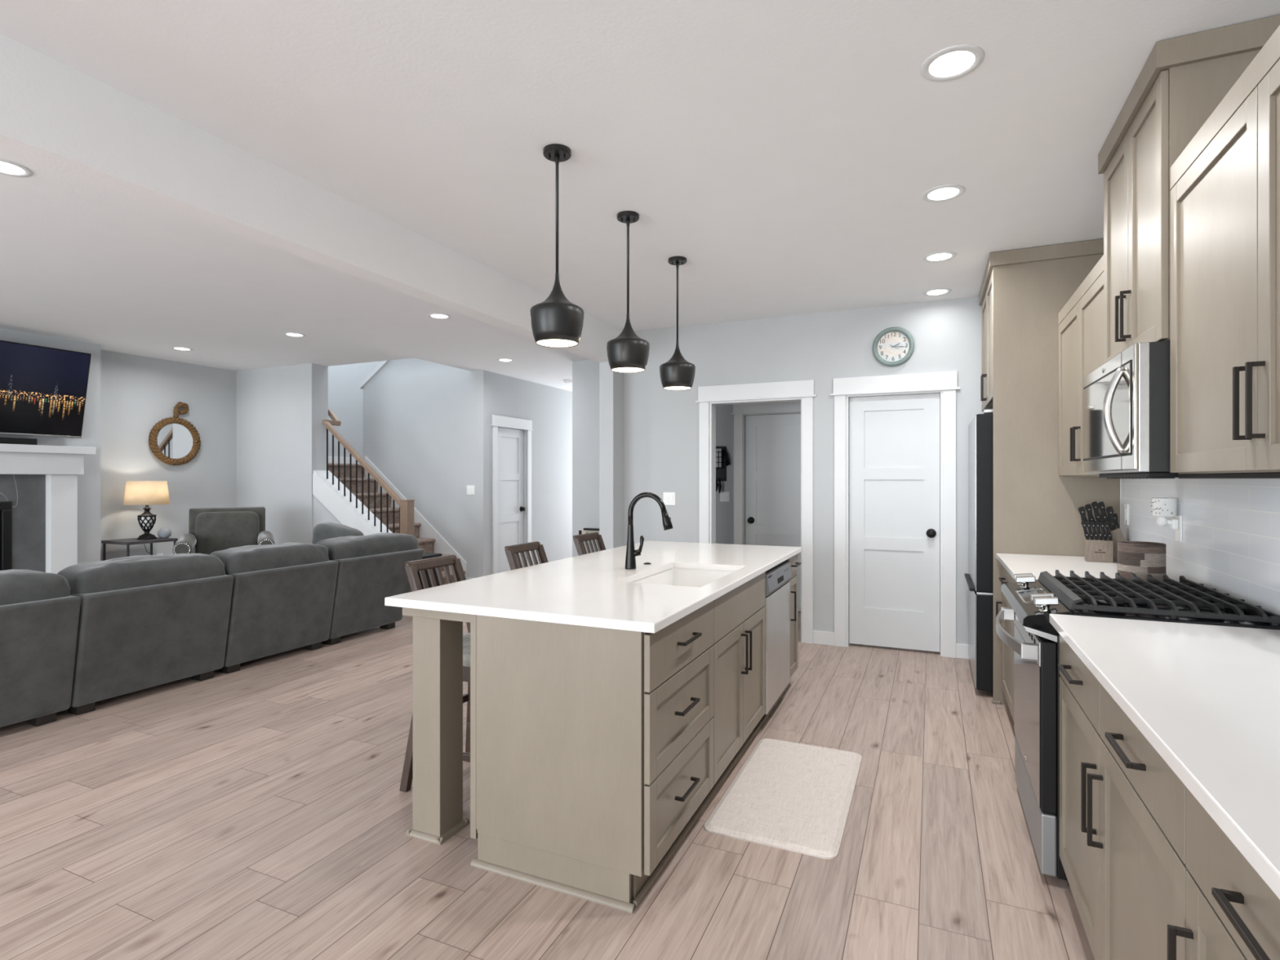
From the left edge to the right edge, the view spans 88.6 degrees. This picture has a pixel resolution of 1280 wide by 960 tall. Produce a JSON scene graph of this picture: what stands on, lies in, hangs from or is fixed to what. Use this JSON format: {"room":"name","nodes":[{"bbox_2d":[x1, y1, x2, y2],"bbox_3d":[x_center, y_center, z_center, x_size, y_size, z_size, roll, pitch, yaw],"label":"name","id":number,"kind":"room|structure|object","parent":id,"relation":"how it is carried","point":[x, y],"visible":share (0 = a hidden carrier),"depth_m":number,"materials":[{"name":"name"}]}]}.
{"room":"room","nodes":[
{"label":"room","id":0,"kind":"room"},
{"bbox_2d":[0,328,100,564],"bbox_3d":[-6.134,-0.009,5.703,0.300,2.740,2.350,0,0,24],"label":"wall","id":1,"kind":"structure","parent":0,"point":[89,482],"depth_m":6.62,"materials":[{"name":"paint"}]},
{"bbox_2d":[0,474,45,572],"bbox_3d":[-5.978,0.658,5.628,0.044,1.407,1.408,0,0,24],"label":"surround","id":2,"kind":"object","parent":1,"relation":"attached to","point":[26,492],"visible":0.74,"depth_m":6.13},
{"bbox_2d":[0,501,12,570],"bbox_3d":[-5.968,0.782,5.624,0.063,1.158,0.896,0,0,24],"label":"fireplace insert","id":3,"kind":"object","parent":2,"relation":"attached to","point":[6,507],"visible":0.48,"depth_m":5.98,"materials":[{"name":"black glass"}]},
{"bbox_2d":[0,340,91,438],"bbox_3d":[-5.758,-0.819,5.800,0.218,0.832,1.452,0,0,24],"label":"television","id":4,"kind":"object","parent":1,"relation":"attached to","point":[43,389],"visible":1,"depth_m":6.13,"materials":[{"name":"black glass"}]},
{"bbox_2d":[0,443,95,573],"bbox_3d":[-5.889,0.522,5.589,0.239,1.678,2.040,0,0,24],"label":"fireplace mantel","id":5,"kind":"object","parent":1,"relation":"attached to","point":[61,465],"visible":0.73,"depth_m":6.27,"materials":[{"name":"white wood"}]},
{"bbox_2d":[0,436,36,444],"bbox_3d":[-5.874,-0.349,5.710,0.090,0.064,0.975,0,0,24],"label":"soundbar","id":6,"kind":"object","parent":5,"relation":"on","point":[3,440],"visible":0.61,"depth_m":6.01,"materials":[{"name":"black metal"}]},
{"bbox_2d":[0,443,95,454],"bbox_3d":[-5.889,-0.281,5.589,0.239,0.071,2.040,0,0,24],"label":"mantel shelf","id":7,"kind":"object","parent":5,"relation":"attached to","point":[5,449],"depth_m":6.10,"materials":[{"name":"white wood"}]},
{"bbox_2d":[100,349,381,560],"bbox_3d":[-6.766,-1.238,4.834,0.150,5.200,12.850,0,0,24],"label":"wall","id":8,"kind":"structure","parent":0,"point":[137,393],"depth_m":7.63,"materials":[{"name":"paint"}]},
{"bbox_2d":[148,401,200,465],"bbox_3d":[-5.405,-0.535,7.638,0.086,0.745,0.562,0,0,24],"label":"mirror","id":9,"kind":"object","parent":8,"relation":"attached to","point":[175,441],"visible":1,"depth_m":7.63,"materials":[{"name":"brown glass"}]},
{"bbox_2d":[156,423,194,458],"bbox_3d":[-5.416,-0.445,7.643,0.020,0.464,0.464,0,0,24],"label":"mirror glass","id":10,"kind":"object","parent":9,"relation":"attached to","point":[174,441],"depth_m":7.64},
{"bbox_2d":[328,456,363,463],"bbox_3d":[-4.585,-0.275,9.545,0.015,0.128,2.170,0,0,24],"label":"baseboard","id":11,"kind":"structure","parent":8,"relation":"attached to","point":[330,458],"depth_m":9.81,"materials":[{"name":"white wood"}]},
{"bbox_2d":[235,363,342,544],"bbox_3d":[-3.812,-0.009,7.879,2.780,2.740,0.231,0,0,24],"label":"wall","id":12,"kind":"structure","parent":0,"point":[281,435],"depth_m":7.99,"materials":[{"name":"paint"}]},
{"bbox_2d":[312,470,392,535],"bbox_3d":[-3.184,0.544,7.605,1.449,1.304,0.249,0,0,24],"label":"trim","id":13,"kind":"structure","parent":12,"relation":"attached to","point":[345,511],"depth_m":7.64,"materials":[{"name":"white wood"}]},
{"bbox_2d":[321,409,414,535],"bbox_3d":[-3.239,0.250,7.632,1.556,2.223,0.252,0,0,31],"label":"stair railing","id":14,"kind":"object","parent":12,"relation":"on","point":[406,506],"visible":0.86,"depth_m":7.55,"materials":[{"name":"brown wood"}]},
{"bbox_2d":[363,357,488,577],"bbox_3d":[-2.810,-0.729,8.708,2.200,4.180,0.120,0,0,24],"label":"wall","id":15,"kind":"structure","parent":0,"point":[426,423],"depth_m":8.55,"materials":[{"name":"paint"}]},
{"bbox_2d":[360,360,389,389],"bbox_3d":[-2.828,-2.074,8.716,2.240,1.630,0.160,0,0,24],"label":"trim","id":16,"kind":"structure","parent":15,"relation":"attached to","point":[382,363],"depth_m":9.01,"materials":[{"name":"white wood"}]},
{"bbox_2d":[364,456,466,577],"bbox_3d":[-3.007,0.519,8.720,1.730,1.685,0.018,0,0,24],"label":"trim","id":17,"kind":"structure","parent":15,"relation":"attached to","point":[442,546],"depth_m":8.62,"materials":[{"name":"white wood"}]},
{"bbox_2d":[488,371,572,574],"bbox_3d":[-1.337,-0.009,9.882,0.140,2.740,3.220,0,0,24],"label":"wall","id":18,"kind":"structure","parent":0,"point":[549,409],"depth_m":9.55,"materials":[{"name":"paint"}]},
{"bbox_2d":[497,426,525,573],"bbox_3d":[-1.744,0.333,8.857,0.097,2.033,0.653,0,0,24],"label":"door","id":19,"kind":"structure","parent":18,"relation":"in","point":[511,508],"depth_m":8.88,"materials":[{"name":"white wood"}]},
{"bbox_2d":[491,414,533,573],"bbox_3d":[-1.704,0.267,8.841,0.034,2.190,0.936,0,0,24],"label":"trim","id":20,"kind":"structure","parent":18,"relation":"attached to","point":[497,420],"depth_m":8.51,"materials":[{"name":"white wood"}]},
{"bbox_2d":[0,611,1094,959],"bbox_3d":[-2.130,1.411,3.953,9.500,0.100,15.100,0,0,24],"label":"floor","id":21,"kind":"structure","parent":0,"point":[259,811],"depth_m":2.42,"materials":[{"name":"brown wood"}]},
{"bbox_2d":[101,537,177,560],"bbox_3d":[-5.385,1.004,7.072,0.460,0.715,0.500,0,0,24],"label":"side table","id":22,"kind":"object","parent":21,"relation":"on","point":[127,542],"visible":0.5,"depth_m":6.94,"materials":[{"name":"grey metal"}]},
{"bbox_2d":[123,480,169,539],"bbox_3d":[-5.337,0.332,7.105,0.406,0.628,0.406,0,0,24],"label":"table lamp","id":23,"kind":"object","parent":22,"relation":"on","point":[146,493],"visible":1,"depth_m":7.01,"materials":[{"name":"beige fabric"}]},
{"bbox_2d":[0,532,424,727],"bbox_3d":[-3.270,0.926,4.758,1.101,0.870,3.646,0,0,24],"label":"sectional sofa","id":24,"kind":"object","parent":21,"relation":"on","point":[79,636],"visible":0.99,"depth_m":4.20,"materials":[{"name":"grey fabric"}]},
{"bbox_2d":[0,568,70,605],"bbox_3d":[-3.525,0.681,3.373,0.348,0.379,0.904,0,0,24],"label":"cushion","id":25,"kind":"object","parent":24,"relation":"on","point":[16,586],"depth_m":3.54,"materials":[{"name":"grey fabric"}]},
{"bbox_2d":[57,553,225,594],"bbox_3d":[-3.158,0.682,4.192,0.352,0.381,0.881,0,0,24],"label":"cushion","id":26,"kind":"object","parent":24,"relation":"on","point":[132,571],"depth_m":4.04,"materials":[{"name":"grey fabric"}]},
{"bbox_2d":[209,542,328,574],"bbox_3d":[-2.799,0.683,4.992,0.343,0.379,0.858,0,0,24],"label":"cushion","id":27,"kind":"object","parent":24,"relation":"on","point":[246,558],"depth_m":4.83,"materials":[{"name":"grey fabric"}]},
{"bbox_2d":[311,522,364,544],"bbox_3d":[-2.814,0.626,6.107,0.545,0.442,0.209,0,0,24],"label":"throw pillow","id":28,"kind":"object","parent":24,"relation":"on","point":[324,531],"visible":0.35,"depth_m":6.04,"materials":[{"name":"grey fabric"}]},
{"bbox_2d":[315,532,418,559],"bbox_3d":[-2.429,0.681,5.846,0.352,0.379,0.975,0,0,24],"label":"cushion","id":29,"kind":"object","parent":24,"relation":"on","point":[342,548],"depth_m":5.67,"materials":[{"name":"grey fabric"}]},
{"bbox_2d":[172,506,275,554],"bbox_3d":[-4.213,0.832,6.695,0.842,1.060,0.909,0,0,-31],"label":"armchair","id":30,"kind":"object","parent":21,"relation":"on","point":[211,530],"visible":0.34,"depth_m":6.83,"materials":[{"name":"grey fabric"}]},
{"bbox_2d":[195,511,258,554],"bbox_3d":[-4.338,0.631,6.906,0.570,0.584,0.179,0,0,-31],"label":"cushion","id":31,"kind":"object","parent":30,"relation":"on","point":[215,531],"depth_m":6.84,"materials":[{"name":"grey fabric"}]},
{"bbox_2d":[328,462,466,584],"bbox_3d":[-3.378,0.576,9.011,2.652,1.572,2.162,0,0,24],"label":"carpeted stairs","id":32,"kind":"structure","parent":21,"relation":"on","point":[426,544],"depth_m":8.58,"materials":[{"name":"brown carpet"}]},
{"bbox_2d":[399,554,470,791],"bbox_3d":[-0.750,0.867,2.994,0.539,0.990,0.475,0,0,24],"label":"bar stool","id":33,"kind":"object","parent":21,"relation":"on","point":[411,567],"visible":0.26,"depth_m":3.00,"materials":[{"name":"brown wood"}]},
{"bbox_2d":[462,632,470,666],"bbox_3d":[-0.701,0.770,2.972,0.410,0.085,0.371,0,0,24],"label":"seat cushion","id":34,"kind":"object","parent":33,"relation":"on","point":[466,637],"depth_m":2.82,"materials":[{"name":"fabric"}]},
{"bbox_2d":[402,607,470,844],"bbox_3d":[-0.725,0.920,2.528,0.348,0.883,0.170,0,0,24],"label":"island post","id":35,"kind":"object","parent":21,"relation":"on","point":[437,636],"visible":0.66,"depth_m":2.50,"materials":[{"name":"beige wood"}]},
{"bbox_2d":[384,540,801,633],"bbox_3d":[0.050,0.463,3.415,1.109,0.030,2.523,0,0,24],"label":"countertop","id":36,"kind":"structure","parent":35,"relation":"on","point":[596,588],"depth_m":2.66,"materials":[{"name":"white stone"}]},
{"bbox_2d":[625,492,673,569],"bbox_3d":[0.045,0.256,3.249,0.256,0.384,0.064,0,0,24],"label":"faucet","id":37,"kind":"object","parent":36,"relation":"on","point":[630,559],"visible":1,"depth_m":3.27,"materials":[{"name":"black metal"}]},
{"bbox_2d":[631,567,734,586],"bbox_3d":[0.216,0.589,3.138,0.430,0.221,0.766,0,0,24],"label":"sink","id":38,"kind":"object","parent":36,"relation":"in","point":[691,577],"visible":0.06,"depth_m":3.50,"materials":[{"name":"white ceramic"}]},
{"bbox_2d":[504,541,548,569],"bbox_3d":[-0.444,0.867,3.684,0.539,0.990,0.475,0,0,24],"label":"bar stool","id":39,"kind":"object","parent":21,"relation":"on","point":[512,552],"visible":0.18,"depth_m":3.75,"materials":[{"name":"brown wood"}]},
{"bbox_2d":[573,532,605,555],"bbox_3d":[-0.135,0.867,4.379,0.539,0.990,0.475,0,0,24],"label":"bar stool","id":40,"kind":"object","parent":21,"relation":"on","point":[579,540],"visible":0.24,"depth_m":4.45,"materials":[{"name":"brown wood"}]},
{"bbox_2d":[470,600,713,913],"bbox_3d":[-0.135,0.919,2.481,0.711,0.884,0.685,0,0,24],"label":"base cabinet","id":41,"kind":"object","parent":21,"relation":"on","point":[678,657],"depth_m":2.19,"materials":[{"name":"beige wood"}]},
{"bbox_2d":[470,613,477,839],"bbox_3d":[-0.094,0.882,3.486,0.025,0.808,2.484,0,0,24],"label":"panel","id":42,"kind":"object","parent":41,"relation":"attached to","point":[473,832],"visible":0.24,"depth_m":2.35,"materials":[{"name":"beige wood"}]},
{"bbox_2d":[632,682,790,906],"bbox_3d":[0.487,1.353,3.222,0.018,0.018,2.485,0,0,24],"label":"trim","id":43,"kind":"structure","parent":21,"relation":"on","point":[646,886],"depth_m":2.61,"materials":[{"name":"beige wood"}]},
{"bbox_2d":[698,571,765,807],"bbox_3d":[0.189,0.919,3.212,0.711,0.884,0.911,0,0,24],"label":"base cabinet","id":44,"kind":"object","parent":21,"relation":"on","point":[739,645],"visible":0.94,"depth_m":3.01,"materials":[{"name":"beige wood"}]},
{"bbox_2d":[753,560,791,729],"bbox_3d":[0.535,0.921,3.904,0.612,0.880,0.626,0,0,24],"label":"dishwasher","id":45,"kind":"object","parent":21,"relation":"on","point":[777,605],"visible":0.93,"depth_m":3.76,"materials":[{"name":"metal"}]},
{"bbox_2d":[765,560,786,573],"bbox_3d":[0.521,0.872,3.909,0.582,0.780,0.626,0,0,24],"label":"control panel","id":46,"kind":"object","parent":45,"relation":"in","point":[780,568],"depth_m":3.81,"materials":[{"name":"silver metal"}]},
{"bbox_2d":[704,738,862,859],"bbox_3d":[0.668,1.353,2.890,0.507,0.017,0.985,0,0,24],"label":"kitchen mat","id":47,"kind":"object","parent":21,"relation":"on","point":[797,797],"visible":1,"depth_m":2.75,"materials":[{"name":"fabric"}]},
{"bbox_2d":[786,553,800,677],"bbox_3d":[0.690,0.919,4.341,0.711,0.884,0.288,0,0,24],"label":"base cabinet","id":48,"kind":"object","parent":21,"relation":"on","point":[793,562],"visible":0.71,"depth_m":4.24,"materials":[{"name":"beige wood"}]},
{"bbox_2d":[964,408,992,691],"bbox_3d":[2.598,0.462,4.383,0.745,1.800,0.880,0,0,24],"label":"refrigerator","id":49,"kind":"object","parent":21,"relation":"on","point":[979,580],"visible":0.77,"depth_m":4.11,"materials":[{"name":"metal"}]},
{"bbox_2d":[964,573,992,691],"bbox_3d":[2.317,1.009,4.508,0.130,0.625,0.876,0,0,24],"label":"freezer","id":50,"kind":"object","parent":49,"relation":"in","point":[980,598],"depth_m":4.11,"materials":[{"name":"silver metal"}]},
{"bbox_2d":[995,564,1012,716],"bbox_3d":[2.319,0.919,3.580,0.624,0.884,0.585,0,0,24],"label":"base cabinet","id":51,"kind":"object","parent":21,"relation":"on","point":[1006,651],"visible":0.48,"depth_m":3.73,"materials":[{"name":"beige wood"}]},
{"bbox_2d":[1012,577,1015,720],"bbox_3d":[2.081,0.919,3.043,0.624,0.884,0.590,0,0,24],"label":"base cabinet","id":52,"kind":"object","parent":21,"relation":"on","point":[1013,580],"visible":0.02,"depth_m":3.39,"materials":[{"name":"beige wood"}]},
{"bbox_2d":[995,553,1117,579],"bbox_3d":[2.204,0.463,3.314,0.622,0.030,1.186,0,0,24],"label":"countertop","id":53,"kind":"structure","parent":52,"relation":"on","point":[1013,563],"depth_m":3.42,"materials":[{"name":"white stone"}]},
{"bbox_2d":[1084,527,1125,562],"bbox_3d":[2.547,0.355,3.590,0.202,0.184,0.141,0,0,24],"label":"knife block","id":54,"kind":"object","parent":53,"relation":"on","point":[1095,550],"visible":0.68,"depth_m":3.55,"materials":[{"name":"brown wood"}]},
{"bbox_2d":[1090,501,1102,522],"bbox_3d":[2.506,0.179,3.605,0.048,0.115,0.018,0,0,24],"label":"kitchen knife","id":55,"kind":"object","parent":54,"relation":"in","point":[1095,506],"visible":0.93,"depth_m":3.60,"materials":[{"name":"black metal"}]},
{"bbox_2d":[1097,501,1108,521],"bbox_3d":[2.534,0.179,3.592,0.048,0.115,0.018,0,0,24],"label":"kitchen knife","id":56,"kind":"object","parent":54,"relation":"in","point":[1101,505],"visible":0.93,"depth_m":3.58,"materials":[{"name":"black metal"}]},
{"bbox_2d":[1106,506,1115,529],"bbox_3d":[2.577,0.212,3.593,0.042,0.129,0.018,0,0,24],"label":"kitchen knife","id":57,"kind":"object","parent":54,"relation":"on","point":[1109,510],"visible":0.96,"depth_m":3.58,"materials":[{"name":"black metal"}]},
{"bbox_2d":[1117,541,1166,581],"bbox_3d":[2.150,0.360,2.815,0.167,0.175,0.167,0,0,24],"label":"wooden canister","id":58,"kind":"object","parent":53,"relation":"on","point":[1141,558],"visible":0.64,"depth_m":2.75,"materials":[{"name":"brown wood"}]},
{"bbox_2d":[978,238,1119,705],"bbox_3d":[2.623,-0.007,4.306,0.681,2.737,1.000,0,0,24],"label":"tall cabinet","id":59,"kind":"object","parent":21,"relation":"on","point":[1035,511],"visible":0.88,"depth_m":3.91,"materials":[{"name":"beige wood"}]},
{"bbox_2d":[1057,635,1102,959],"bbox_3d":[1.531,0.919,1.804,0.624,0.884,0.571,0,0,24],"label":"base cabinet","id":60,"kind":"object","parent":21,"relation":"on","point":[1079,689],"visible":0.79,"depth_m":1.90,"materials":[{"name":"beige wood"}]},
{"bbox_2d":[1086,683,1188,959],"bbox_3d":[1.292,0.919,1.264,0.624,0.884,0.611,0,0,24],"label":"base cabinet","id":61,"kind":"object","parent":21,"relation":"on","point":[1142,844],"visible":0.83,"depth_m":1.38,"materials":[{"name":"beige wood"}]},
{"bbox_2d":[995,569,1279,885],"bbox_3d":[1.749,0.875,2.444,0.741,0.974,0.762,0,0,24],"label":"range","id":62,"kind":"object","parent":21,"relation":"on","point":[1035,642],"visible":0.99,"depth_m":2.24,"materials":[{"name":"black metal"}]},
{"bbox_2d":[1062,583,1279,630],"bbox_3d":[1.837,0.451,2.405,0.548,0.022,0.762,0,0,24],"label":"cooktop","id":63,"kind":"object","parent":62,"relation":"in","point":[1073,611],"depth_m":2.11,"materials":[{"name":"black metal"}]},
{"bbox_2d":[1167,787,1279,959],"bbox_3d":[1.043,0.919,0.704,0.624,0.884,0.614,0,0,24],"label":"base cabinet","id":64,"kind":"object","parent":21,"relation":"on","point":[1232,913],"visible":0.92,"depth_m":0.96,"materials":[{"name":"beige wood"}]},
{"bbox_2d":[1048,613,1279,899],"bbox_3d":[1.282,0.463,1.234,0.622,0.030,1.816,0,0,24],"label":"countertop","id":65,"kind":"structure","parent":64,"relation":"on","point":[1206,698],"depth_m":1.32,"materials":[{"name":"white stone"}]},
{"bbox_2d":[572,360,599,556],"bbox_3d":[0.395,-0.009,9.014,1.090,2.740,3.400,0,0,24],"label":"wall","id":66,"kind":"structure","parent":0,"point":[585,374],"depth_m":7.61,"materials":[{"name":"paint"}]},
{"bbox_2d":[599,361,624,549],"bbox_3d":[-0.235,0.146,6.127,0.140,2.430,0.350,0,0,24],"label":"wall","id":67,"kind":"structure","parent":0,"point":[611,384],"depth_m":5.98,"materials":[{"name":"paint"}]},
{"bbox_2d":[0,0,1279,391],"bbox_3d":[-2.130,-1.504,3.953,9.500,0.250,15.100,0,0,24],"label":"ceiling","id":68,"kind":"structure","parent":0,"point":[789,151],"depth_m":2.77,"materials":[{"name":"paint"}]},
{"bbox_2d":[0,158,33,177],"bbox_3d":[-2.807,-1.377,2.893,0.194,0.004,0.194,0,0,24],"label":"recessed light","id":69,"kind":"object","parent":68,"relation":"in","point":[7,167],"visible":1,"depth_m":2.91,"materials":[{"name":"white plastic"}]},
{"bbox_2d":[0,33,622,362],"bbox_3d":[-2.249,-1.224,1.589,0.140,0.310,10.280,0,0,24],"label":"ceiling beam","id":70,"kind":"structure","parent":68,"relation":"attached to","point":[54,115],"depth_m":2.67,"materials":[{"name":"paint"}]},
{"bbox_2d":[529,143,583,347],"bbox_3d":[-0.347,-0.973,2.752,0.225,0.810,0.225,0,0,24],"label":"pendant light","id":71,"kind":"object","parent":68,"relation":"hanging from","point":[556,322],"visible":1,"depth_m":2.69,"materials":[{"name":"black metal"}]},
{"bbox_2d":[537,339,577,346],"bbox_3d":[-0.347,-0.579,2.752,0.174,0.019,0.174,0,0,24],"label":"diffuser","id":72,"kind":"object","parent":71,"relation":"attached to","point":[544,343],"depth_m":2.75,"materials":[{"name":"white"}]},
{"bbox_2d":[606,210,649,373],"bbox_3d":[-0.062,-0.973,3.425,0.225,0.810,0.225,0,0,24],"label":"pendant light","id":73,"kind":"object","parent":68,"relation":"hanging from","point":[627,353],"visible":1,"depth_m":3.36,"materials":[{"name":"black metal"}]},
{"bbox_2d":[612,367,644,372],"bbox_3d":[-0.062,-0.579,3.425,0.174,0.019,0.174,0,0,24],"label":"diffuser","id":74,"kind":"object","parent":73,"relation":"attached to","point":[614,369],"depth_m":3.41,"materials":[{"name":"white"}]},
{"bbox_2d":[659,256,695,390],"bbox_3d":[0.234,-0.973,4.108,0.225,0.810,0.225,0,0,24],"label":"pendant light","id":75,"kind":"object","parent":68,"relation":"hanging from","point":[677,373],"visible":1,"depth_m":4.04,"materials":[{"name":"black metal"}]},
{"bbox_2d":[922,288,951,296],"bbox_3d":[2.186,-1.377,4.828,0.194,0.004,0.194,0,0,24],"label":"recessed light","id":76,"kind":"object","parent":68,"relation":"in","point":[938,291],"visible":1,"depth_m":4.82,"materials":[{"name":"white plastic"}]},
{"bbox_2d":[922,251,956,262],"bbox_3d":[1.853,-1.377,4.063,0.194,0.004,0.194,0,0,24],"label":"recessed light","id":77,"kind":"object","parent":68,"relation":"in","point":[939,256],"visible":1,"depth_m":4.06,"materials":[{"name":"white plastic"}]},
{"bbox_2d":[921,184,965,202],"bbox_3d":[1.461,-1.377,3.163,0.194,0.004,0.194,0,0,24],"label":"recessed light","id":78,"kind":"object","parent":68,"relation":"in","point":[947,192],"visible":1,"depth_m":3.15,"materials":[{"name":"white plastic"}]},
{"bbox_2d":[920,44,984,81],"bbox_3d":[1.033,-1.377,2.176,0.194,0.004,0.194,0,0,24],"label":"recessed light","id":79,"kind":"object","parent":68,"relation":"in","point":[953,62],"visible":1,"depth_m":2.17,"materials":[{"name":"white plastic"}]},
{"bbox_2d":[715,404,733,544],"bbox_3d":[0.688,-0.009,7.591,1.100,2.740,0.665,0,0,24],"label":"wall","id":80,"kind":"structure","parent":0,"point":[724,418],"depth_m":7.71,"materials":[{"name":"paint"}]},
{"bbox_2d":[715,446,726,480],"bbox_3d":[0.904,-0.183,7.708,0.205,0.410,0.074,0,0,24],"label":"mail organizer","id":81,"kind":"object","parent":80,"relation":"attached to","point":[721,472],"visible":0.47,"depth_m":7.71,"materials":[{"name":"black metal"}]},
{"bbox_2d":[715,450,724,469],"bbox_3d":[0.893,-0.229,7.707,0.173,0.220,0.062,0,0,24],"label":"wire basket","id":82,"kind":"object","parent":81,"relation":"on","point":[722,454],"depth_m":7.70,"materials":[{"name":"black metal"}]},
{"bbox_2d":[733,411,800,544],"bbox_3d":[1.569,-0.009,6.765,1.220,2.740,0.120,0,0,24],"label":"wall","id":83,"kind":"structure","parent":0,"point":[794,412],"depth_m":6.91,"materials":[{"name":"paint"}]},
{"bbox_2d":[731,400,800,544],"bbox_3d":[1.435,0.267,6.740,1.021,2.190,0.034,0,0,24],"label":"trim","id":84,"kind":"structure","parent":83,"relation":"attached to","point":[739,410],"depth_m":6.91,"materials":[{"name":"white wood"}]},
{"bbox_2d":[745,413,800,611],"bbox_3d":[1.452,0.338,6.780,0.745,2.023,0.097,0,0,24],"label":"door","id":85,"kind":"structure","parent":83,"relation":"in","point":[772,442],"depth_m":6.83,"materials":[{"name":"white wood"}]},
{"bbox_2d":[624,296,984,644],"bbox_3d":[1.532,-0.009,5.469,3.624,2.740,0.120,0,0,24],"label":"wall","id":86,"kind":"structure","parent":0,"point":[661,425],"depth_m":5.45,"materials":[{"name":"paint"}]},
{"bbox_2d":[662,492,675,505],"bbox_3d":[0.265,0.176,5.960,0.118,0.116,0.009,0,0,24],"label":"light switch","id":87,"kind":"object","parent":86,"relation":"attached to","point":[668,498],"visible":0.92,"depth_m":5.96,"materials":[{"name":"white plastic"}]},
{"bbox_2d":[695,379,816,644],"bbox_3d":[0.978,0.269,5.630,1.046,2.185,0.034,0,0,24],"label":"trim","id":88,"kind":"structure","parent":86,"relation":"attached to","point":[804,389],"depth_m":5.49,"materials":[{"name":"white wood"}]},
{"bbox_2d":[813,630,834,645],"bbox_3d":[1.512,1.306,5.404,0.171,0.110,0.015,0,0,24],"label":"baseboard","id":89,"kind":"structure","parent":86,"relation":"attached to","point":[822,637],"depth_m":5.40,"materials":[{"name":"white wood"}]},
{"bbox_2d":[872,326,914,366],"bbox_3d":[1.996,-1.046,5.175,0.310,0.310,0.038,0,0,24],"label":"wall clock","id":90,"kind":"object","parent":86,"relation":"attached to","point":[893,346],"visible":1,"depth_m":5.17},
{"bbox_2d":[849,393,939,652],"bbox_3d":[2.016,0.337,5.223,0.673,2.010,0.097,0,0,24],"label":"door","id":91,"kind":"structure","parent":86,"relation":"in","point":[895,440],"depth_m":5.24,"materials":[{"name":"white wood"}]},
{"bbox_2d":[830,371,959,657],"bbox_3d":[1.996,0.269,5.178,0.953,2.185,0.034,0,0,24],"label":"trim","id":92,"kind":"structure","parent":86,"relation":"attached to","point":[946,381],"depth_m":5.11,"materials":[{"name":"white wood"}]},
{"bbox_2d":[955,643,968,659],"bbox_3d":[2.785,1.306,4.839,0.821,0.110,0.015,0,0,24],"label":"baseboard","id":93,"kind":"structure","parent":86,"relation":"attached to","point":[962,650],"depth_m":4.98,"materials":[{"name":"white wood"}]},
{"bbox_2d":[939,394,940,635],"bbox_3d":[2.393,-0.009,5.885,1.000,2.740,0.100,0,0,24],"label":"wall","id":94,"kind":"structure","parent":0,"point":[940,394],"depth_m":5.73,"materials":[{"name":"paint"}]},
{"bbox_3d":[1.166,-0.009,-0.009,0.150,2.740,10.430,0,0,24],"label":"wall","id":95,"kind":"structure","parent":0,"visible":0},
{"bbox_2d":[1057,254,1103,476],"bbox_3d":[2.342,-0.495,3.255,0.342,0.957,1.183,0,0,24],"label":"upper cabinet","id":96,"kind":"object","parent":95,"relation":"attached to","point":[1081,320],"visible":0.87,"depth_m":3.34,"materials":[{"name":"beige wood"}]},
{"bbox_2d":[1097,14,1279,363],"bbox_3d":[1.934,-0.908,2.356,0.360,0.935,0.788,0,0,24],"label":"upper cabinet","id":97,"kind":"object","parent":95,"relation":"attached to","point":[1183,80],"visible":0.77,"depth_m":2.17,"materials":[{"name":"beige wood"}]},
{"bbox_2d":[1083,340,1178,478],"bbox_3d":[1.884,-0.220,2.381,0.443,0.435,0.758,0,0,24],"label":"microwave","id":98,"kind":"object","parent":97,"relation":"attached to","point":[1126,398],"visible":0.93,"depth_m":2.14,"materials":[{"name":"silver metal"}]},
{"bbox_2d":[1120,477,1279,615],"bbox_3d":[1.969,0.217,2.001,0.010,0.459,3.776,0,0,24],"label":"tile backsplash","id":99,"kind":"structure","parent":95,"relation":"attached to","point":[1230,544],"depth_m":2.45,"materials":[{"name":"white tile"}]},
{"bbox_2d":[1151,497,1178,529],"bbox_3d":[2.295,0.149,2.871,0.094,0.135,0.092,0,0,24],"label":"wax warmer","id":100,"kind":"object","parent":99,"relation":"attached to","point":[1162,508],"visible":1,"depth_m":2.84,"materials":[{"name":"white ceramic"}]},
{"bbox_2d":[1175,514,1182,542],"bbox_3d":[2.332,0.211,2.841,0.007,0.116,0.070,0,0,24],"label":"wall outlet","id":101,"kind":"object","parent":99,"relation":"attached to","point":[1179,531],"visible":0.82,"depth_m":2.83,"materials":[{"name":"white plastic"}]},
{"bbox_2d":[1169,25,1279,478],"bbox_3d":[1.538,-0.488,1.442,0.342,0.971,1.213,0,0,24],"label":"upper cabinet","id":102,"kind":"object","parent":95,"relation":"attached to","point":[1224,185],"depth_m":1.66,"materials":[{"name":"beige wood"}]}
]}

